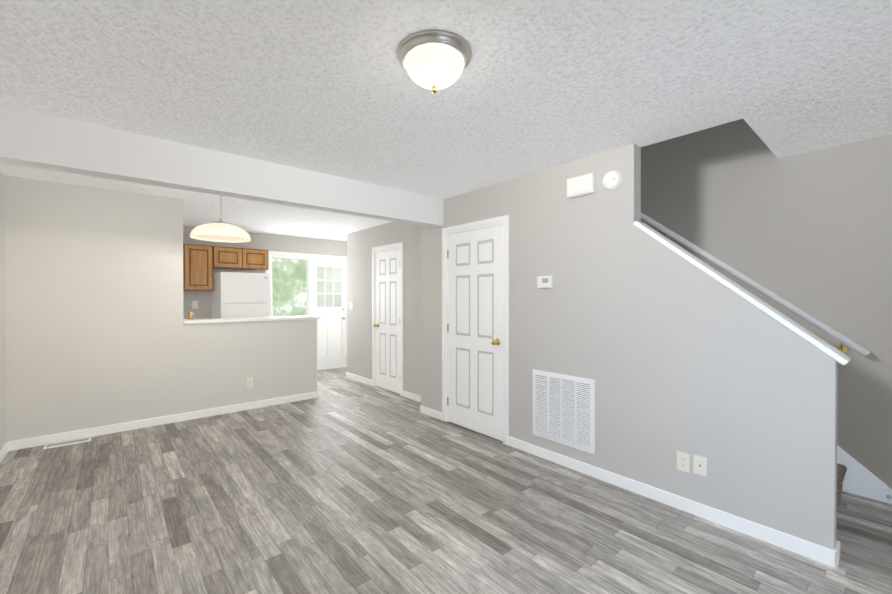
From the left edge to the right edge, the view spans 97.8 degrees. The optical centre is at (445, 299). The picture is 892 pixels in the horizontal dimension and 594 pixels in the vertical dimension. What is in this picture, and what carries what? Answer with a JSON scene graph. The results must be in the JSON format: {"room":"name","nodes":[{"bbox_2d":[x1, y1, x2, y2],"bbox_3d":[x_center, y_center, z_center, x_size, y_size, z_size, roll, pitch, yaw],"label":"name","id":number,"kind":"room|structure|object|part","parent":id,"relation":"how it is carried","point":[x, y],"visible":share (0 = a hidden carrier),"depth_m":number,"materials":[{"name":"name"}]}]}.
{"room":"living room","nodes":[
{"label":"living room","id":0,"kind":"room"},
{"bbox_2d":[0,171,5,449],"bbox_3d":[-2.619,0.134,1.862,0.120,2.440,8.020,0,1,-41],"label":"wall","id":1,"kind":"structure","parent":0,"point":[2,359],"depth_m":3.35,"materials":[{"name":"beige paint"}]},
{"bbox_2d":[0,441,11,462],"bbox_3d":[-1.960,1.316,1.207,0.014,0.085,5.914,0,1,-41],"label":"baseboard","id":2,"kind":"structure","parent":1,"relation":"attached to","point":[7,447],"depth_m":3.36,"materials":[{"name":"white wood"}]},
{"bbox_2d":[4,175,316,441],"bbox_3d":[-2.860,0.115,4.402,2.825,2.440,0.120,0,1,-41],"label":"wall","id":3,"kind":"structure","parent":0,"point":[99,332],"depth_m":3.90,"materials":[{"name":"beige paint"}]},
{"bbox_2d":[12,391,317,450],"bbox_3d":[-2.807,1.293,4.385,2.809,0.085,0.040,0,1,-41],"label":"baseboard","id":4,"kind":"structure","parent":3,"relation":"attached to","point":[103,430],"depth_m":4.09,"materials":[{"name":"white wood"}]},
{"bbox_2d":[246,377,252,387],"bbox_3d":[-2.385,1.005,4.731,0.072,0.116,0.010,0,1,-41],"label":"duplex electrical outlet","id":5,"kind":"object","parent":3,"relation":"attached to","point":[249,382],"visible":1,"depth_m":4.73,"materials":[{"name":"beige plastic"}]},
{"bbox_2d":[183,315,320,323],"bbox_3d":[-2.387,0.245,4.892,1.551,0.038,0.315,0,1,-41],"label":"sill","id":6,"kind":"structure","parent":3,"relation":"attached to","point":[227,320],"depth_m":4.72,"materials":[{"name":"white laminate"}]},
{"bbox_2d":[187,311,192,319],"bbox_3d":[-2.956,0.181,4.504,0.060,0.095,0.060,0,1,-41],"label":"ornament","id":7,"kind":"object","parent":6,"relation":"on","point":[190,314],"visible":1,"depth_m":4.49,"materials":[{"name":"gold metal"}]},
{"bbox_2d":[183,225,346,318],"bbox_3d":[-3.476,0.101,6.333,4.645,2.440,0.120,0,1,-41],"label":"wall","id":8,"kind":"structure","parent":0,"point":[273,242],"depth_m":6.52,"materials":[{"name":"beige paint"}]},
{"bbox_2d":[183,244,190,290],"bbox_3d":[-4.000,-0.469,5.581,0.489,0.670,0.329,0,1,-41],"label":"upper cabinet","id":9,"kind":"object","parent":8,"relation":"attached to","point":[186,247],"depth_m":5.60,"materials":[{"name":"brown wood"}]},
{"bbox_2d":[192,301,197,307],"bbox_3d":[-3.830,0.074,5.943,0.072,0.116,0.010,0,1,-41],"label":"outlet","id":10,"kind":"object","parent":8,"relation":"attached to","point":[194,304],"visible":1,"depth_m":5.94,"materials":[{"name":"white plastic"}]},
{"bbox_2d":[191,244,214,290],"bbox_3d":[-3.746,-0.470,5.799,0.429,0.670,0.329,0,1,-41],"label":"upper cabinet","id":11,"kind":"object","parent":8,"relation":"attached to","point":[201,263],"depth_m":5.73,"materials":[{"name":"brown wood"}]},
{"bbox_2d":[215,246,246,269],"bbox_3d":[-3.411,-0.647,6.085,0.449,0.320,0.329,0,1,-41],"label":"upper cabinet","id":12,"kind":"object","parent":8,"relation":"attached to","point":[225,257],"depth_m":5.97,"materials":[{"name":"brown wood"}]},
{"bbox_2d":[247,249,267,270],"bbox_3d":[-3.156,-0.649,6.304,0.450,0.320,0.329,0,1,-41],"label":"upper cabinet","id":13,"kind":"object","parent":8,"relation":"attached to","point":[257,259],"depth_m":6.22,"materials":[{"name":"brown wood"}]},
{"bbox_2d":[265,251,346,370],"bbox_3d":[-2.488,0.240,7.163,1.595,2.150,0.150,0,1,-41],"label":"window","id":14,"kind":"structure","parent":8,"relation":"in","point":[309,258],"depth_m":7.08,"materials":[{"name":"white"}]},
{"bbox_2d":[312,260,345,368],"bbox_3d":[-2.198,0.276,7.374,0.680,2.035,0.115,0,1,-41],"label":"entry door","id":15,"kind":"structure","parent":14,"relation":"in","point":[331,337],"depth_m":7.40,"materials":[{"name":"white wood"}]},
{"bbox_2d":[317,267,340,306],"bbox_3d":[-2.222,-0.242,7.399,0.490,0.750,0.004,0,1,-41],"label":"window glass","id":16,"kind":"structure","parent":15,"relation":"attached to","point":[329,287],"depth_m":7.40,"materials":[{"name":"clear glass"}]},
{"bbox_2d":[347,221,420,395],"bbox_3d":[-0.884,0.101,6.289,0.770,2.440,3.324,0,1,-41],"label":"wall","id":17,"kind":"structure","parent":0,"point":[361,244],"depth_m":5.95,"materials":[{"name":"beige paint"}]},
{"bbox_2d":[346,372,371,385],"bbox_3d":[-1.412,1.279,6.310,0.014,0.085,0.886,0,1,-41],"label":"baseboard","id":18,"kind":"structure","parent":17,"relation":"attached to","point":[361,379],"depth_m":6.28,"materials":[{"name":"white wood"}]},
{"bbox_2d":[373,249,399,393],"bbox_3d":[-0.859,0.300,5.647,0.108,2.028,0.673,0,1,-41],"label":"pantry door","id":19,"kind":"structure","parent":17,"relation":"in","point":[387,324],"depth_m":5.65,"materials":[{"name":"white wood"}]},
{"bbox_2d":[372,242,402,395],"bbox_3d":[-0.817,0.266,5.691,0.129,2.120,0.820,0,1,-41],"label":"door frame","id":20,"kind":"structure","parent":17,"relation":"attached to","point":[375,250],"depth_m":5.77,"materials":[{"name":"white wood"}]},
{"bbox_2d":[403,390,420,401],"bbox_3d":[-0.345,1.288,5.068,0.014,0.085,0.756,0,1,-41],"label":"baseboard","id":21,"kind":"structure","parent":17,"relation":"attached to","point":[406,394],"depth_m":5.17,"materials":[{"name":"white wood"}]},
{"bbox_2d":[0,367,891,593],"bbox_3d":[-0.819,1.392,3.417,4.864,0.100,8.020,0,1,-41],"label":"floor","id":22,"kind":"structure","parent":0,"point":[342,483],"depth_m":2.37,"materials":[{"name":"grey laminate"}]},
{"bbox_2d":[43,437,91,448],"bbox_3d":[-3.527,1.337,3.635,0.320,0.007,0.110,0,1,-41],"label":"floor vent","id":23,"kind":"object","parent":22,"relation":"in","point":[66,443],"visible":1,"depth_m":3.62,"materials":[{"name":"white metal"}]},
{"bbox_2d":[211,272,270,318],"bbox_3d":[-3.159,0.461,6.001,0.670,1.725,0.701,0,1,-41],"label":"refrigerator","id":24,"kind":"object","parent":22,"relation":"on","point":[238,295],"visible":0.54,"depth_m":5.73,"materials":[{"name":"white metal"}]},
{"bbox_2d":[837,463,846,507],"bbox_3d":[1.333,0.106,3.650,1.000,2.470,3.337,0,1,-41],"label":"staircase","id":25,"kind":"structure","parent":22,"relation":"on","point":[841,470],"depth_m":2.58,"materials":[{"name":"carpet"}]},
{"bbox_2d":[0,0,891,241],"bbox_3d":[-0.819,-1.228,3.398,4.864,0.260,8.020,0,1,-41],"label":"ceiling","id":26,"kind":"structure","parent":0,"point":[331,87],"depth_m":1.94,"materials":[{"name":"white paint"}]},
{"bbox_2d":[190,196,250,242],"bbox_3d":[-2.235,-0.854,3.872,0.524,0.495,0.524,0,1,-41],"label":"dining pendant light","id":27,"kind":"object","parent":26,"relation":"hanging from","point":[220,230],"visible":0.94,"depth_m":3.78,"materials":[{"name":"white glass"}]},
{"bbox_2d":[0,104,443,227],"bbox_3d":[-1.398,-0.951,3.202,3.487,0.290,0.152,0,1,-41],"label":"beam","id":28,"kind":"structure","parent":26,"relation":"attached to","point":[32,139],"depth_m":2.74,"materials":[{"name":"white paint"}]},
{"bbox_2d":[397,30,471,93],"bbox_3d":[-0.051,-1.000,1.726,0.332,0.170,0.332,0,1,-41],"label":"ceiling light fixture","id":29,"kind":"object","parent":26,"relation":"hanging from","point":[434,61],"visible":1,"depth_m":1.64,"materials":[{"name":"white glass"}]},
{"bbox_3d":[-0.051,-0.996,1.726,0.258,0.104,0.258,0,1,-41],"label":"ceiling light glass","id":30,"kind":"part","parent":29,"relation":"part of","materials":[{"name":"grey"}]},
{"bbox_2d":[421,144,837,549],"bbox_3d":[0.937,0.123,3.372,0.268,2.440,3.476,0,1,-41],"label":"wall","id":31,"kind":"structure","parent":0,"point":[670,352],"depth_m":2.66,"materials":[{"name":"beige paint"}]},
{"bbox_2d":[420,405,441,420],"bbox_3d":[-0.172,1.292,4.458,0.018,0.085,0.422,0,1,-41],"label":"baseboard","id":32,"kind":"structure","parent":31,"relation":"attached to","point":[427,411],"depth_m":4.44,"materials":[{"name":"white wood"}]},
{"bbox_2d":[447,225,502,440],"bbox_3d":[0.258,0.312,3.935,0.108,2.028,0.793,0,1,-41],"label":"closet door","id":33,"kind":"structure","parent":31,"relation":"in","point":[475,332],"depth_m":3.91,"materials":[{"name":"white wood"}]},
{"bbox_2d":[442,215,508,444],"bbox_3d":[0.309,0.278,3.969,0.129,2.120,0.940,0,1,-41],"label":"door frame","id":34,"kind":"structure","parent":31,"relation":"attached to","point":[486,223],"depth_m":3.75,"materials":[{"name":"white wood"}]},
{"bbox_2d":[537,276,551,287],"bbox_3d":[0.827,-0.150,3.271,0.028,0.100,0.136,0,1,-41],"label":"thermostat","id":35,"kind":"object","parent":31,"relation":"attached to","point":[544,281],"visible":1,"depth_m":3.26,"materials":[{"name":"white plastic"}]},
{"bbox_2d":[533,369,594,453],"bbox_3d":[0.937,0.887,3.162,0.013,0.565,0.570,0,1,-41],"label":"air vent","id":36,"kind":"object","parent":31,"relation":"in","point":[563,409],"visible":1,"depth_m":3.14,"materials":[{"name":"white metal"}]},
{"bbox_2d":[567,173,595,197],"bbox_3d":[1.038,-0.877,2.998,0.056,0.144,0.220,0,1,-41],"label":"door chime","id":37,"kind":"object","parent":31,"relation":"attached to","point":[582,185],"visible":1,"depth_m":2.96,"materials":[{"name":"white plastic"}]},
{"bbox_2d":[602,170,621,190],"bbox_3d":[1.198,-0.865,2.822,0.042,0.144,0.144,0,1,-41],"label":"smoke detector","id":38,"kind":"object","parent":31,"relation":"attached to","point":[611,180],"visible":1,"depth_m":2.80,"materials":[{"name":"white plastic"}]},
{"bbox_2d":[508,436,839,567],"bbox_3d":[1.281,1.304,2.780,0.037,0.085,2.146,0,1,-41],"label":"baseboard","id":39,"kind":"structure","parent":31,"relation":"attached to","point":[814,551],"depth_m":2.42,"materials":[{"name":"white wood"}]},
{"bbox_2d":[677,451,689,472],"bbox_3d":[1.517,1.037,2.490,0.010,0.116,0.072,0,1,-41],"label":"duplex electrical outlet","id":40,"kind":"object","parent":31,"relation":"attached to","point":[683,461],"visible":1,"depth_m":2.49,"materials":[{"name":"beige plastic"}]},
{"bbox_2d":[693,454,706,476],"bbox_3d":[1.575,1.030,2.416,0.018,0.116,0.072,0,1,-41],"label":"outlet","id":41,"kind":"object","parent":31,"relation":"attached to","point":[699,465],"visible":1,"depth_m":2.42,"materials":[{"name":"beige plastic"}]},
{"bbox_2d":[633,221,850,364],"bbox_3d":[1.699,-0.111,2.362,0.154,0.869,1.050,0,1,-41],"label":"trim","id":42,"kind":"structure","parent":31,"relation":"attached to","point":[828,349],"depth_m":2.23,"materials":[{"name":"white wood"}]},
{"bbox_2d":[641,119,891,488],"bbox_3d":[0.980,-1.169,4.944,0.120,5.000,7.780,0,1,-41],"label":"wall","id":43,"kind":"structure","parent":0,"point":[810,232],"depth_m":2.87,"materials":[{"name":"beige paint"}]},
{"bbox_2d":[641,212,870,355],"bbox_3d":[1.782,-0.926,3.845,0.099,2.599,3.277,0,1,-41],"label":"stair handrail","id":44,"kind":"object","parent":43,"relation":"attached to","point":[842,339],"visible":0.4,"depth_m":2.98,"materials":[{"name":"painted wood"},{"name":"brass"}]},
{"bbox_2d":[837,445,891,503],"bbox_3d":[1.792,-0.232,3.900,0.016,3.142,3.557,0,1,-41],"label":"trim","id":45,"kind":"structure","parent":43,"relation":"attached to","point":[860,480],"depth_m":2.67,"materials":[{"name":"white wood"}]},
{"bbox_2d":[886,495,891,501],"bbox_3d":[2.901,1.304,2.551,0.080,0.023,0.024,0,1,-41],"label":"doorstop","id":46,"kind":"object","parent":43,"relation":"attached to","point":[889,497],"visible":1,"depth_m":2.56,"materials":[{"name":"silver metal"}]},
{"label":"outside","id":47,"kind":"structure","parent":0,"visible":0},
{"bbox_2d":[272,258,306,316],"bbox_3d":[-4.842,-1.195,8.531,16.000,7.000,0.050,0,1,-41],"label":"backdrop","id":48,"kind":"structure","parent":47,"point":[302,309],"depth_m":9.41,"materials":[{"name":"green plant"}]}
]}

